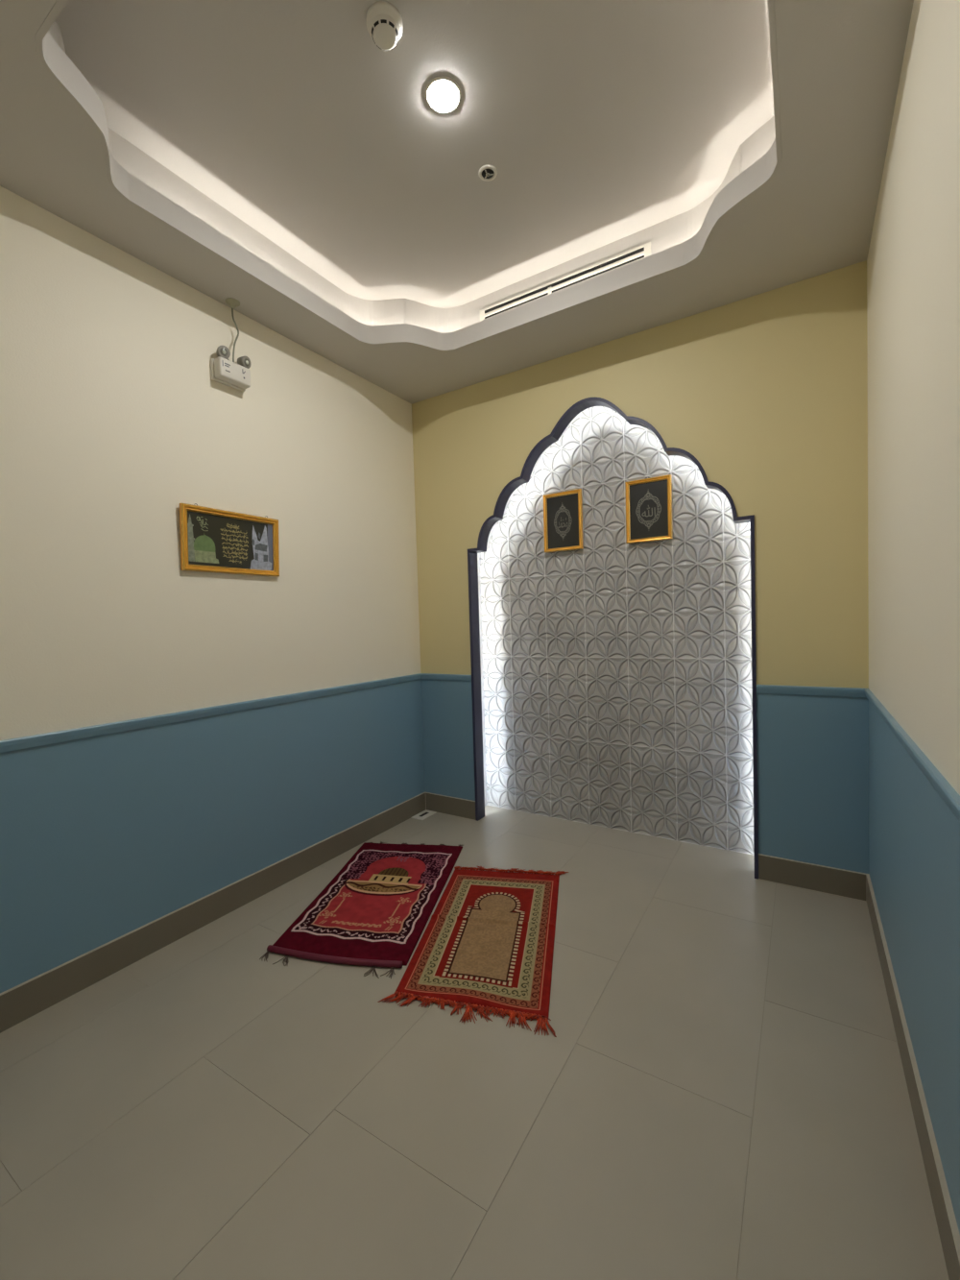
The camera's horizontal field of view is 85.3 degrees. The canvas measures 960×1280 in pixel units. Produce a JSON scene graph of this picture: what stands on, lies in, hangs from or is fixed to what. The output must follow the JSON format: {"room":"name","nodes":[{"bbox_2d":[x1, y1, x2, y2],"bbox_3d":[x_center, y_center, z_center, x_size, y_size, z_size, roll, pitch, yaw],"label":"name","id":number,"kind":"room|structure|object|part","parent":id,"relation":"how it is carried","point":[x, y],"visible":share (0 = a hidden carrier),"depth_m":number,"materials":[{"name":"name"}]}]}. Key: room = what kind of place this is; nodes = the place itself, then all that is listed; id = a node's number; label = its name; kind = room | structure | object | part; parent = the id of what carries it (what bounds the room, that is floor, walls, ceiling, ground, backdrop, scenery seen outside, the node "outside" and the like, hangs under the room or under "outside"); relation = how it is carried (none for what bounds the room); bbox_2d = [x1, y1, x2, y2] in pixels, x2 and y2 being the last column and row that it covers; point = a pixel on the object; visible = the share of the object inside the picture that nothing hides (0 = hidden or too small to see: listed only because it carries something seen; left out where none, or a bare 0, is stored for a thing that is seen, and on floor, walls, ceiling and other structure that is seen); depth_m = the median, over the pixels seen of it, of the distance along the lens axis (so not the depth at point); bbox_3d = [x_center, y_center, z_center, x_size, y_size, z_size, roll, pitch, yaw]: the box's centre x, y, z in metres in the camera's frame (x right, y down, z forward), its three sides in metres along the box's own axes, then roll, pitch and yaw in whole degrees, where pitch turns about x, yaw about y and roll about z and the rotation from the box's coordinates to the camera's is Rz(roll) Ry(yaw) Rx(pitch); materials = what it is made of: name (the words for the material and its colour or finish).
{"room":"prayer room","nodes":[
{"label":"prayer room","id":0,"kind":"room"},
{"bbox_2d":[0,185,425,993],"bbox_3d":[-1.596,-0.324,2.751,0.100,3.850,3.965,0,2,32],"label":"wall","id":1,"kind":"structure","parent":0,"point":[113,417],"depth_m":2.65,"materials":[{"name":"beige paint"}]},
{"bbox_2d":[0,673,421,752],"bbox_3d":[-1.504,0.393,2.777,0.020,0.048,3.840,0,2,32],"label":"trim","id":2,"kind":"structure","parent":1,"relation":"attached to","point":[17,743],"depth_m":2.67,"materials":[{"name":"blue paint"}]},
{"bbox_2d":[0,792,426,1033],"bbox_3d":[-1.474,1.459,2.815,0.015,0.151,3.838,0,2,32],"label":"baseboard","id":3,"kind":"structure","parent":1,"relation":"attached to","point":[34,996],"depth_m":2.67,"materials":[{"name":"tile"}]},
{"bbox_2d":[179,503,279,577],"bbox_3d":[-1.391,-0.555,2.943,0.040,0.356,0.585,0,2,32],"label":"wall picture","id":4,"kind":"object","parent":1,"relation":"attached to","point":[212,540],"visible":1,"depth_m":2.91,"materials":[{"name":"golden-orange wood"},{"name":"black printed paper"}]},
{"bbox_2d":[187,510,273,570],"bbox_3d":[-1.399,-0.548,2.948,0.019,0.299,0.540,0,2,32],"label":"print","id":5,"kind":"object","parent":4,"relation":"attached to","point":[216,540],"depth_m":2.92,"materials":[{"name":"paper"}]},
{"bbox_2d":[210,297,250,391],"bbox_3d":[-1.390,-1.661,2.913,0.095,0.453,0.210,0,2,32],"label":"emergency light","id":6,"kind":"object","parent":1,"relation":"attached to","point":[223,371],"visible":1,"depth_m":2.89,"materials":[{"name":"white plastic"}]},
{"bbox_3d":[-1.417,-1.489,2.932,0.026,0.111,0.198,0,2,32],"label":"plate","id":7,"kind":"part","parent":6,"relation":"part of","materials":[{"name":"white plastic"}]},
{"bbox_2d":[0,0,914,403],"bbox_3d":[-0.302,-2.091,1.872,3.175,0.412,3.925,0,2,32],"label":"ceiling","id":8,"kind":"structure","parent":0,"point":[608,129],"depth_m":2.29,"materials":[{"name":"grey paint"}]},
{"bbox_2d":[366,0,403,50],"bbox_3d":[-0.344,-2.204,1.885,0.130,0.059,0.130,0,2,32],"label":"smoke detector","id":9,"kind":"object","parent":8,"relation":"attached to","point":[384,21],"visible":1,"depth_m":1.85,"materials":[{"name":"white plastic"}]},
{"bbox_2d":[35,0,781,351],"bbox_3d":[-0.136,-1.957,2.162,2.400,0.116,2.273,0,2,32],"label":"trim","id":10,"kind":"structure","parent":8,"relation":"attached to","point":[50,55],"depth_m":2.61,"materials":[{"name":"grey paint"}]},
{"bbox_2d":[425,75,461,113],"bbox_3d":[-0.151,-2.243,2.150,0.150,0.011,0.150,0,2,32],"label":"recessed light","id":11,"kind":"object","parent":8,"relation":"in","point":[443,94],"visible":1,"depth_m":2.14,"materials":[{"name":"white plastic"}]},
{"bbox_2d":[428,80,458,111],"bbox_3d":[-0.151,-2.242,2.151,0.127,0.008,0.127,0,2,32],"label":"diffuser","id":12,"kind":"object","parent":11,"relation":"attached to","point":[443,95],"depth_m":2.14,"materials":[{"name":"white plastic"}]},
{"bbox_2d":[478,164,497,181],"bbox_3d":[0.038,-2.262,2.528,0.090,0.012,0.090,0,2,32],"label":"sprinkler","id":13,"kind":"object","parent":8,"relation":"attached to","point":[487,173],"visible":1,"depth_m":2.52,"materials":[{"name":"white metal"}]},
{"bbox_2d":[482,169,494,178],"bbox_3d":[0.038,-2.265,2.528,0.061,0.002,0.061,0,2,32],"label":"sprinkler head","id":14,"kind":"object","parent":13,"relation":"on","point":[486,173],"depth_m":2.53,"materials":[{"name":"black"}]},
{"bbox_2d":[479,241,651,321],"bbox_3d":[0.475,-2.172,3.202,1.125,0.090,0.014,0,2,32],"label":"ceiling vent","id":15,"kind":"object","parent":8,"relation":"in","point":[643,251],"visible":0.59,"depth_m":3.16,"materials":[{"name":"white plastic"}]},
{"bbox_2d":[0,805,949,1279],"bbox_3d":[-0.094,1.553,2.160,3.250,0.075,4.375,0,2,32],"label":"floor","id":16,"kind":"structure","parent":0,"point":[720,1092],"depth_m":1.71,"materials":[{"name":"tile"}]},
{"bbox_2d":[259,841,462,978],"bbox_3d":[-0.595,1.484,3.083,0.732,0.028,1.421,-1,2,10],"label":"rug","id":17,"kind":"object","parent":16,"relation":"on","point":[374,912],"visible":1,"depth_m":2.88,"materials":[{"name":"red fabric"}]},
{"bbox_2d":[410,809,436,820],"bbox_3d":[-0.463,1.448,4.314,0.118,0.006,0.195,0,2,32],"label":"floor plate","id":18,"kind":"object","parent":16,"relation":"on","point":[425,813],"visible":1,"depth_m":4.31,"materials":[{"name":"white plastic"}]},
{"bbox_2d":[377,866,568,1037],"bbox_3d":[0.056,1.481,2.699,0.750,0.021,1.323,-1,2,12],"label":"rug","id":19,"kind":"object","parent":16,"relation":"on","point":[487,945],"visible":1,"depth_m":2.51,"materials":[{"name":"red fabric"}]},
{"bbox_2d":[411,260,869,873],"bbox_3d":[0.870,-0.283,3.733,3.100,3.450,0.348,0,2,32],"label":"wall","id":20,"kind":"structure","parent":0,"point":[767,391],"depth_m":3.03,"materials":[{"name":"beige paint"}]},
{"bbox_2d":[467,397,758,879],"bbox_3d":[0.796,-0.124,3.631,2.080,3.119,0.112,0,2,32],"label":"arch frame","id":21,"kind":"object","parent":20,"relation":"attached to","point":[581,405],"visible":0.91,"depth_m":3.81,"materials":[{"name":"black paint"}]},
{"bbox_2d":[480,406,754,855],"bbox_3d":[0.947,-0.173,3.874,2.220,3.191,0.016,0,2,32],"label":"wall panel","id":22,"kind":"object","parent":20,"relation":"attached to","point":[617,677],"visible":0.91,"depth_m":3.82,"materials":[{"name":"plastic"}]},
{"bbox_2d":[542,488,583,553],"bbox_3d":[0.632,-0.908,3.992,0.312,0.445,0.028,0,2,32],"label":"picture frame","id":23,"kind":"object","parent":22,"relation":"attached to","point":[563,511],"visible":1,"depth_m":3.99,"materials":[{"name":"gold"}]},
{"bbox_2d":[546,493,579,548],"bbox_3d":[0.638,-0.909,4.000,0.282,0.415,0.007,0,2,32],"label":"print","id":24,"kind":"object","parent":23,"relation":"attached to","point":[562,509],"depth_m":4.00,"materials":[{"name":"black paper"}]},
{"bbox_2d":[625,474,673,543],"bbox_3d":[1.180,-0.912,3.651,0.312,0.438,0.028,0,2,32],"label":"picture frame","id":25,"kind":"object","parent":22,"relation":"attached to","point":[648,500],"visible":1,"depth_m":3.65,"materials":[{"name":"gold"}]},
{"bbox_2d":[421,673,867,697],"bbox_3d":[0.790,0.295,3.597,3.050,0.048,0.020,0,2,32],"label":"trim","id":26,"kind":"structure","parent":20,"relation":"attached to","point":[760,688],"depth_m":2.97,"materials":[{"name":"blue paint"}]},
{"bbox_2d":[425,792,867,901],"bbox_3d":[0.823,1.361,3.637,3.025,0.150,0.016,0,2,32],"label":"baseboard","id":27,"kind":"structure","parent":20,"relation":"attached to","point":[851,884],"depth_m":3.00,"materials":[{"name":"tile"}]},
{"bbox_2d":[867,0,959,1233],"bbox_3d":[1.079,-0.346,1.088,0.100,3.850,3.965,0,2,32],"label":"wall","id":28,"kind":"structure","parent":0,"point":[913,260],"depth_m":1.52,"materials":[{"name":"beige paint"}]},
{"bbox_2d":[864,688,959,822],"bbox_3d":[1.069,0.372,1.177,0.020,0.048,3.840,0,2,32],"label":"trim","id":29,"kind":"structure","parent":28,"relation":"attached to","point":[947,792],"depth_m":1.46,"materials":[{"name":"blue paint"}]},
{"bbox_2d":[866,873,959,1279],"bbox_3d":[1.103,1.438,1.213,0.014,0.151,3.840,0,2,32],"label":"baseboard","id":30,"kind":"structure","parent":28,"relation":"attached to","point":[949,1232],"depth_m":1.54,"materials":[{"name":"tile"}]}
]}

